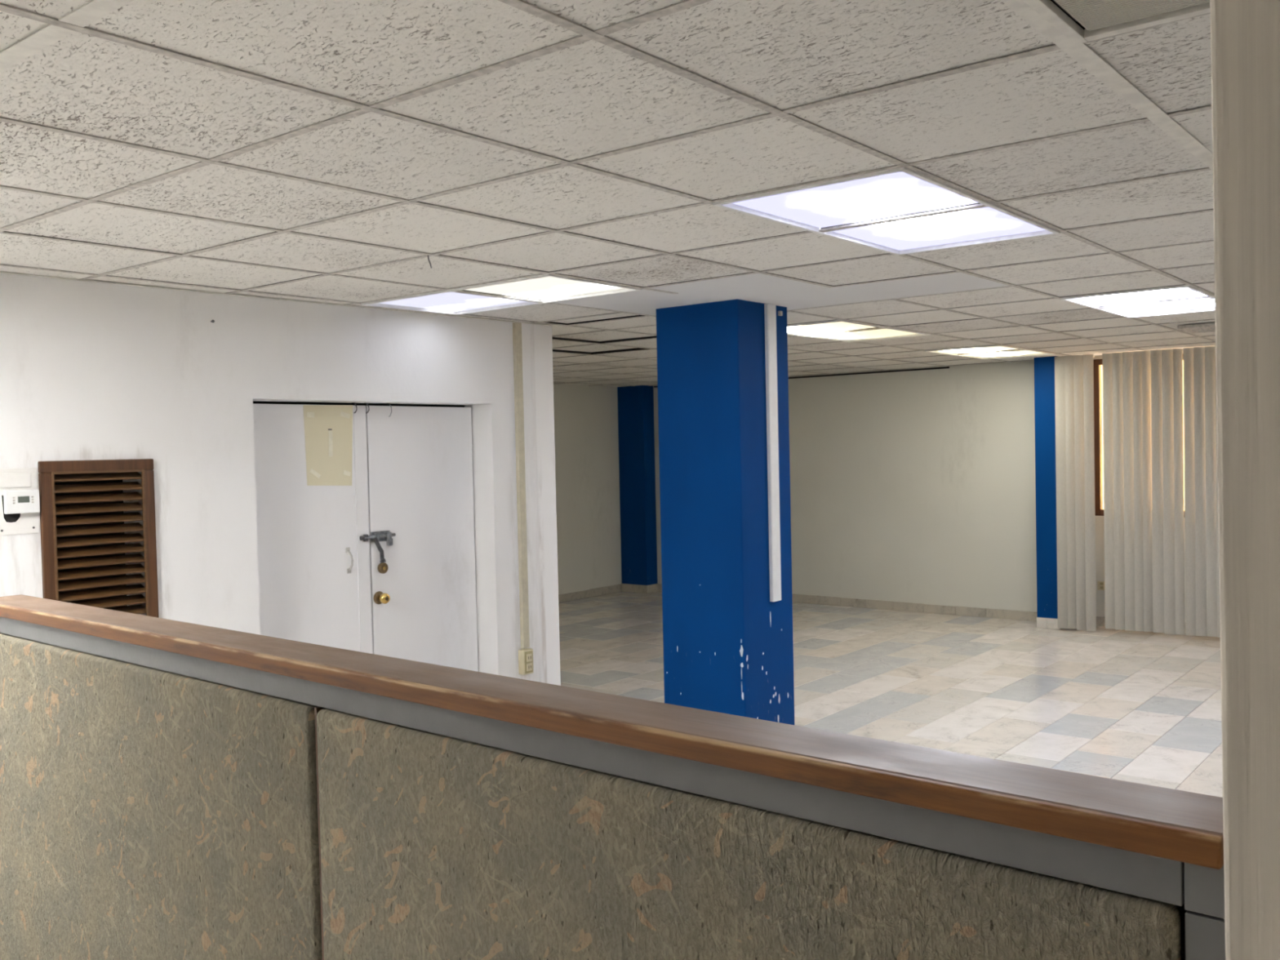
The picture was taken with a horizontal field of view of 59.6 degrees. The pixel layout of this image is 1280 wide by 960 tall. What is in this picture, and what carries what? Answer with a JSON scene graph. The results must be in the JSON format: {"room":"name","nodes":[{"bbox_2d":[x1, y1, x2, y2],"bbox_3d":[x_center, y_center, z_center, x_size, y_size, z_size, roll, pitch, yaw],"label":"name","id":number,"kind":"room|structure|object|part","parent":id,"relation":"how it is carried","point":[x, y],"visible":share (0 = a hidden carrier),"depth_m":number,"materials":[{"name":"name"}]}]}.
{"room":"empty office","nodes":[
{"label":"empty office","id":0,"kind":"room"},
{"bbox_2d":[0,273,560,685],"bbox_3d":[-3.156,0.213,3.490,0.245,2.800,7.922,0,2,41],"label":"wall","id":1,"kind":"structure","parent":0,"point":[90,371],"depth_m":4.87,"materials":[{"name":"white paint"}]},
{"bbox_2d":[0,467,39,535],"bbox_3d":[-2.404,0.084,4.174,0.011,0.250,0.298,0,2,41],"label":"cover plate","id":2,"kind":"object","parent":1,"relation":"attached to","point":[24,478],"visible":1,"depth_m":4.23,"materials":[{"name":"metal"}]},
{"bbox_3d":[-2.399,0.003,4.176,0.006,0.054,0.233,0,2,41],"label":"raised panel","id":3,"kind":"part","parent":2,"relation":"part of","materials":[{"name":"white plastic"}]},
{"bbox_2d":[3,489,39,514],"bbox_3d":[-2.338,0.082,4.230,0.026,0.087,0.120,0,2,41],"label":"thermostat","id":4,"kind":"object","parent":1,"relation":"attached to","point":[21,501],"visible":1,"depth_m":4.22,"materials":[{"name":"white plastic"}]},
{"bbox_2d":[37,458,159,617],"bbox_3d":[-2.167,0.392,4.482,0.076,0.944,0.444,0,2,41],"label":"air vent","id":5,"kind":"object","parent":1,"relation":"in","point":[50,472],"visible":0.62,"depth_m":4.48,"materials":[{"name":"brown wood"}]},
{"bbox_3d":[-2.159,-0.057,4.455,0.022,0.046,0.444,0,2,41],"label":"frame rail","id":6,"kind":"part","parent":5,"relation":"part of","materials":[{"name":"brown wood"}]},
{"bbox_2d":[0,271,553,326],"bbox_3d":[-3.014,-0.752,3.455,0.025,0.023,7.722,0,2,41],"label":"trim","id":7,"kind":"structure","parent":1,"relation":"attached to","point":[1,272],"depth_m":4.95,"materials":[{"name":"white metal"}]},
{"bbox_2d":[253,403,373,653],"bbox_3d":[-1.585,0.579,5.370,0.080,1.882,0.701,0,2,41],"label":"door","id":8,"kind":"structure","parent":1,"relation":"in","point":[314,567],"depth_m":5.36,"materials":[{"name":"white paint"}]},
{"bbox_2d":[302,404,352,485],"bbox_3d":[-1.512,-0.168,5.450,0.003,0.399,0.279,0,2,41],"label":"paper sheet","id":9,"kind":"object","parent":8,"relation":"attached to","point":[328,428],"visible":1,"depth_m":5.45,"materials":[{"name":"paper"}]},
{"bbox_3d":[-1.429,0.399,5.522,0.042,0.128,0.027,0,2,41],"label":"pull handle","id":10,"kind":"part","parent":8,"relation":"part of","materials":[{"name":"grey paint"}]},
{"bbox_2d":[359,405,478,671],"bbox_3d":[-1.138,0.556,5.865,0.112,1.882,0.753,0,2,41],"label":"door","id":11,"kind":"structure","parent":1,"relation":"in","point":[420,459],"depth_m":5.88,"materials":[{"name":"white paint"}]},
{"bbox_3d":[-1.387,0.290,5.581,0.022,0.022,0.017,0,2,41],"label":"rod","id":12,"kind":"part","parent":11,"relation":"part of","materials":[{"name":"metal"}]},
{"bbox_3d":[-1.317,0.353,5.639,0.006,0.133,0.062,0,2,41],"label":"hasp arm","id":13,"kind":"part","parent":11,"relation":"part of","materials":[{"name":"metal"}]},
{"bbox_3d":[-1.324,0.285,5.654,0.017,0.020,0.206,0,2,41],"label":"bolt rod","id":14,"kind":"part","parent":11,"relation":"part of","materials":[{"name":"metal"}]},
{"bbox_2d":[377,558,388,573],"bbox_3d":[-1.299,0.433,5.653,0.024,0.078,0.055,0,2,41],"label":"padlock","id":15,"kind":"object","parent":11,"relation":"hanging from","point":[383,567],"visible":1,"depth_m":5.64,"materials":[{"name":"gold metal"}]},
{"bbox_3d":[-1.296,0.597,5.646,0.058,0.053,0.053,0,2,41],"label":"knob","id":16,"kind":"part","parent":11,"relation":"part of","materials":[{"name":"gold metal"}]},
{"bbox_2d":[512,322,529,648],"bbox_3d":[-0.657,0.032,6.194,0.018,1.800,0.056,0,2,41],"label":"cable raceway","id":17,"kind":"object","parent":1,"relation":"attached to","point":[517,326],"visible":1,"depth_m":6.18,"materials":[{"name":"beige plastic"}]},
{"bbox_2d":[518,648,533,675],"bbox_3d":[-0.630,1.007,6.200,0.054,0.135,0.072,0,2,41],"label":"outlet box","id":18,"kind":"object","parent":1,"relation":"attached to","point":[525,655],"visible":1,"depth_m":6.18,"materials":[{"name":"beige plastic"}]},
{"bbox_3d":[-0.615,1.007,6.187,0.002,0.119,0.060,0,2,41],"label":"plate","id":19,"kind":"part","parent":18,"relation":"part of","materials":[{"name":"beige plastic"}]},
{"bbox_2d":[526,653,532,662],"bbox_3d":[-0.613,0.982,6.184,0.006,0.044,0.040,0,2,41],"label":"socket","id":20,"kind":"object","parent":18,"relation":"attached to","point":[529,655],"depth_m":6.18,"materials":[{"name":"beige plastic"}]},
{"bbox_2d":[526,662,532,671],"bbox_3d":[-0.611,1.034,6.185,0.006,0.044,0.040,0,2,41],"label":"socket","id":21,"kind":"object","parent":18,"relation":"attached to","point":[529,665],"depth_m":6.18,"materials":[{"name":"beige plastic"}]},
{"bbox_2d":[553,384,622,595],"bbox_3d":[-1.824,-0.027,11.060,0.200,2.800,5.615,0,2,39],"label":"wall","id":22,"kind":"structure","parent":0,"point":[586,435],"depth_m":12.46,"materials":[{"name":"grey paint"}]},
{"bbox_2d":[558,584,621,602],"bbox_3d":[-1.843,1.336,10.868,0.019,0.087,5.195,0,2,39],"label":"baseboard","id":23,"kind":"structure","parent":22,"relation":"attached to","point":[613,588],"depth_m":12.46,"materials":[{"name":"tile"}]},
{"bbox_2d":[0,0,1215,386],"bbox_3d":[0.005,-1.135,4.416,11.360,0.598,13.620,0,2,39],"label":"ceiling","id":24,"kind":"structure","parent":0,"point":[322,151],"depth_m":2.71,"materials":[{"name":"tile"}]},
{"bbox_2d":[360,274,641,315],"bbox_3d":[-0.653,-0.893,5.114,1.212,0.120,0.602,0,2,39],"label":"ceiling light","id":25,"kind":"object","parent":24,"relation":"attached to","point":[548,288],"visible":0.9,"depth_m":5.13,"materials":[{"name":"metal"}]},
{"bbox_2d":[378,292,528,311],"bbox_3d":[-0.885,-0.848,5.302,0.582,0.001,0.570,0,2,39],"label":"diffuser","id":26,"kind":"object","parent":25,"relation":"attached to","point":[447,301],"depth_m":5.34,"materials":[{"name":"white plastic"}]},
{"bbox_2d":[466,276,624,299],"bbox_3d":[-0.418,-0.848,4.928,0.582,0.001,0.570,0,2,39],"label":"diffuser","id":27,"kind":"object","parent":25,"relation":"attached to","point":[546,287],"depth_m":4.96,"materials":[{"name":"white plastic"}]},
{"bbox_2d":[786,320,931,342],"bbox_3d":[1.300,-0.985,7.065,0.602,0.133,1.212,0,2,39],"label":"ceiling light","id":28,"kind":"object","parent":24,"relation":"attached to","point":[802,330],"visible":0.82,"depth_m":7.04,"materials":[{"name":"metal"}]},
{"bbox_2d":[786,321,875,333],"bbox_3d":[1.114,-0.921,6.834,0.570,0.028,0.582,0,2,39],"label":"diffuser","id":29,"kind":"object","parent":28,"relation":"attached to","point":[822,326],"depth_m":6.71,"materials":[{"name":"white plastic"}]},
{"bbox_2d":[814,328,917,339],"bbox_3d":[1.487,-0.943,7.300,0.570,0.028,0.582,0,2,39],"label":"diffuser","id":30,"kind":"object","parent":28,"relation":"attached to","point":[869,334],"depth_m":7.21,"materials":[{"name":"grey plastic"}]},
{"bbox_2d":[712,166,1060,255],"bbox_3d":[0.824,-0.882,3.542,0.602,0.120,1.212,0,2,39],"label":"ceiling light","id":31,"kind":"object","parent":24,"relation":"attached to","point":[898,191],"visible":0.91,"depth_m":3.48,"materials":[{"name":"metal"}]},
{"bbox_2d":[732,171,977,227],"bbox_3d":[0.638,-0.827,3.310,0.570,0.001,0.582,0,2,39],"label":"diffuser","id":32,"kind":"object","parent":31,"relation":"attached to","point":[896,193],"depth_m":3.32,"materials":[{"name":"white plastic"}]},
{"bbox_2d":[831,206,1044,250],"bbox_3d":[1.011,-0.848,3.776,0.570,0.001,0.582,0,2,39],"label":"diffuser","id":33,"kind":"object","parent":31,"relation":"attached to","point":[987,222],"depth_m":3.79,"materials":[{"name":"white plastic"}]},
{"bbox_2d":[924,345,1055,359],"bbox_3d":[2.823,-1.078,8.969,0.602,0.120,1.212,0,2,39],"label":"ceiling light","id":34,"kind":"object","parent":24,"relation":"attached to","point":[1024,353],"visible":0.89,"depth_m":8.98,"materials":[{"name":"plastic"}]},
{"bbox_2d":[935,346,1017,353],"bbox_3d":[2.638,-1.015,8.737,0.570,0.015,0.582,0,2,39],"label":"diffuser","id":35,"kind":"object","parent":34,"relation":"attached to","point":[981,348],"depth_m":8.66,"materials":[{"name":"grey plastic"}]},
{"bbox_2d":[966,350,1044,357],"bbox_3d":[3.011,-1.036,9.204,0.570,0.015,0.582,0,2,39],"label":"diffuser","id":36,"kind":"object","parent":34,"relation":"attached to","point":[1014,353],"depth_m":9.18,"materials":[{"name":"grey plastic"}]},
{"bbox_2d":[1054,354,1096,631],"bbox_3d":[3.712,0.111,9.526,0.310,2.334,0.084,0,2,39],"label":"vertical blind","id":37,"kind":"object","parent":24,"relation":"hanging from","point":[1073,375],"visible":1,"depth_m":9.50,"materials":[{"name":"fabric"}]},
{"bbox_2d":[1022,0,1209,44],"bbox_3d":[0.825,-0.789,1.591,0.586,0.040,0.586,0,2,39],"label":"ceiling vent","id":38,"kind":"object","parent":24,"relation":"in","point":[1095,20],"visible":0.98,"depth_m":1.88,"materials":[{"name":"white metal"}]},
{"bbox_2d":[1059,284,1214,318],"bbox_3d":[2.728,-0.991,5.922,0.602,0.120,1.212,0,2,39],"label":"ceiling light","id":39,"kind":"object","parent":24,"relation":"attached to","point":[1093,301],"visible":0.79,"depth_m":5.91,"materials":[{"name":"plastic"}]},
{"bbox_2d":[1072,287,1208,306],"bbox_3d":[2.542,-0.935,5.690,0.570,0.001,0.582,0,2,39],"label":"diffuser","id":40,"kind":"object","parent":39,"relation":"attached to","point":[1185,292],"depth_m":5.73,"materials":[{"name":"white plastic"}]},
{"bbox_2d":[1107,298,1214,315],"bbox_3d":[2.916,-0.957,6.156,0.570,0.001,0.582,0,2,39],"label":"diffuser","id":41,"kind":"object","parent":39,"relation":"attached to","point":[1208,303],"depth_m":6.21,"materials":[{"name":"white plastic"}]},
{"bbox_2d":[1102,346,1220,637],"bbox_3d":[5.571,0.098,8.037,4.289,2.308,0.086,0,2,39],"label":"vertical blind","id":42,"kind":"object","parent":24,"relation":"hanging from","point":[1143,405],"visible":0.69,"depth_m":9.07,"materials":[{"name":"fabric"}]},
{"bbox_2d":[1177,322,1215,333],"bbox_3d":[3.778,-0.984,7.145,0.540,0.022,0.420,0,2,39],"label":"ceiling vent","id":43,"kind":"object","parent":24,"relation":"in","point":[1202,327],"visible":0.47,"depth_m":7.14,"materials":[{"name":"metal"}]},
{"bbox_3d":[3.722,-0.980,7.076,0.472,0.018,0.036,0,2,39],"label":"blade","id":44,"kind":"part","parent":43,"relation":"part of","materials":[{"name":"metal"}]},
{"bbox_2d":[558,591,1222,797],"bbox_3d":[0.066,1.594,4.492,11.360,0.161,13.620,0,2,39],"label":"floor","id":45,"kind":"structure","parent":0,"point":[1140,707],"depth_m":7.67,"materials":[{"name":"tile"}]},
{"bbox_2d":[0,594,1225,959],"bbox_3d":[-0.472,0.934,1.710,2.518,1.340,0.108,0,2,41],"label":"wall","id":46,"kind":"structure","parent":45,"relation":"on","point":[170,789],"depth_m":1.38,"materials":[{"name":"beige fabric"}]},
{"bbox_3d":[-0.940,0.902,2.063,1.264,1.144,0.028,0,2,41],"label":"fabric panel","id":47,"kind":"part","parent":46,"relation":"part of","materials":[{"name":"beige fabric"}]},
{"bbox_3d":[-0.009,0.904,1.268,1.164,1.144,0.028,0,2,41],"label":"fabric panel","id":48,"kind":"part","parent":46,"relation":"part of","materials":[{"name":"beige fabric"}]},
{"bbox_3d":[-0.478,0.915,1.719,2.472,1.176,0.044,0,2,41],"label":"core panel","id":49,"kind":"part","parent":46,"relation":"part of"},
{"bbox_3d":[0.474,0.959,0.903,0.032,1.252,0.079,0,2,41],"label":"corner post","id":50,"kind":"part","parent":46,"relation":"part of","materials":[{"name":"grey metal"}]},
{"bbox_2d":[655,299,794,724],"bbox_3d":[0.446,0.268,5.784,0.503,2.402,0.466,0,2,39],"label":"column","id":51,"kind":"structure","parent":45,"relation":"on","point":[728,648],"depth_m":5.59,"materials":[{"name":"blue paint"}]},
{"bbox_2d":[764,303,781,601],"bbox_3d":[0.673,-0.135,5.647,0.022,1.496,0.080,0,2,39],"label":"cable raceway","id":52,"kind":"object","parent":51,"relation":"attached to","point":[770,312],"visible":1,"depth_m":5.63,"materials":[{"name":"white plastic"}]},
{"bbox_2d":[777,311,782,315],"bbox_3d":[0.716,-0.850,5.708,0.014,0.024,0.024,0,2,39],"label":"clip","id":53,"kind":"object","parent":51,"relation":"attached to","point":[780,313],"visible":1,"depth_m":5.70,"materials":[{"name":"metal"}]},
{"bbox_2d":[653,351,1185,620],"bbox_3d":[4.301,-0.123,9.624,11.160,2.800,0.200,0,2,39],"label":"wall","id":54,"kind":"structure","parent":0,"point":[915,486],"depth_m":10.80,"materials":[{"name":"grey paint"}]},
{"bbox_2d":[617,385,657,593],"bbox_3d":[-0.028,0.093,12.833,0.385,2.382,0.210,0,2,39],"label":"column","id":55,"kind":"structure","parent":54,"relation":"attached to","point":[635,403],"depth_m":12.75,"materials":[{"name":"blue paint"}]},
{"bbox_2d":[653,366,949,387],"bbox_3d":[1.538,-1.062,11.661,3.540,0.016,0.004,0,2,39],"label":"trim","id":56,"kind":"structure","parent":54,"relation":"attached to","point":[944,367],"depth_m":11.08,"materials":[{"name":"black metal"}]},
{"bbox_2d":[657,583,1037,621],"bbox_3d":[1.942,1.236,11.437,4.450,0.088,0.017,0,2,39],"label":"baseboard","id":57,"kind":"structure","parent":54,"relation":"attached to","point":[813,599],"depth_m":10.85,"materials":[{"name":"tile"}]},
{"bbox_2d":[1034,355,1061,629],"bbox_3d":[3.628,0.095,9.814,0.199,2.382,0.355,0,2,39],"label":"pilaster","id":58,"kind":"object","parent":54,"relation":"attached to","point":[1044,366],"visible":0.7,"depth_m":9.69,"materials":[{"name":"blue paint"}]},
{"bbox_2d":[1097,581,1104,590],"bbox_3d":[4.028,0.923,9.754,0.072,0.078,0.012,0,2,39],"label":"outlet box","id":59,"kind":"object","parent":54,"relation":"attached to","point":[1100,584],"visible":0.86,"depth_m":9.76,"materials":[{"name":"beige plastic"}]},
{"bbox_2d":[1093,353,1184,515],"bbox_3d":[5.751,-0.369,8.369,4.528,1.363,0.070,0,2,39],"label":"window","id":60,"kind":"structure","parent":54,"relation":"in","point":[1097,363],"depth_m":9.74,"materials":[{"name":"clear glass"}]},
{"bbox_2d":[1096,616,1186,633],"bbox_3d":[5.682,1.236,8.444,4.730,0.088,0.017,0,2,39],"label":"baseboard","id":61,"kind":"structure","parent":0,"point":[1100,621],"depth_m":9.76,"materials":[{"name":"tile"}]},
{"bbox_2d":[1209,0,1279,959],"bbox_3d":[1.580,0.207,-0.064,2.902,2.800,0.190,0,2,39],"label":"door frame","id":62,"kind":"structure","parent":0,"point":[1245,34],"depth_m":0.74,"materials":[{"name":"beige paint"}]}
]}

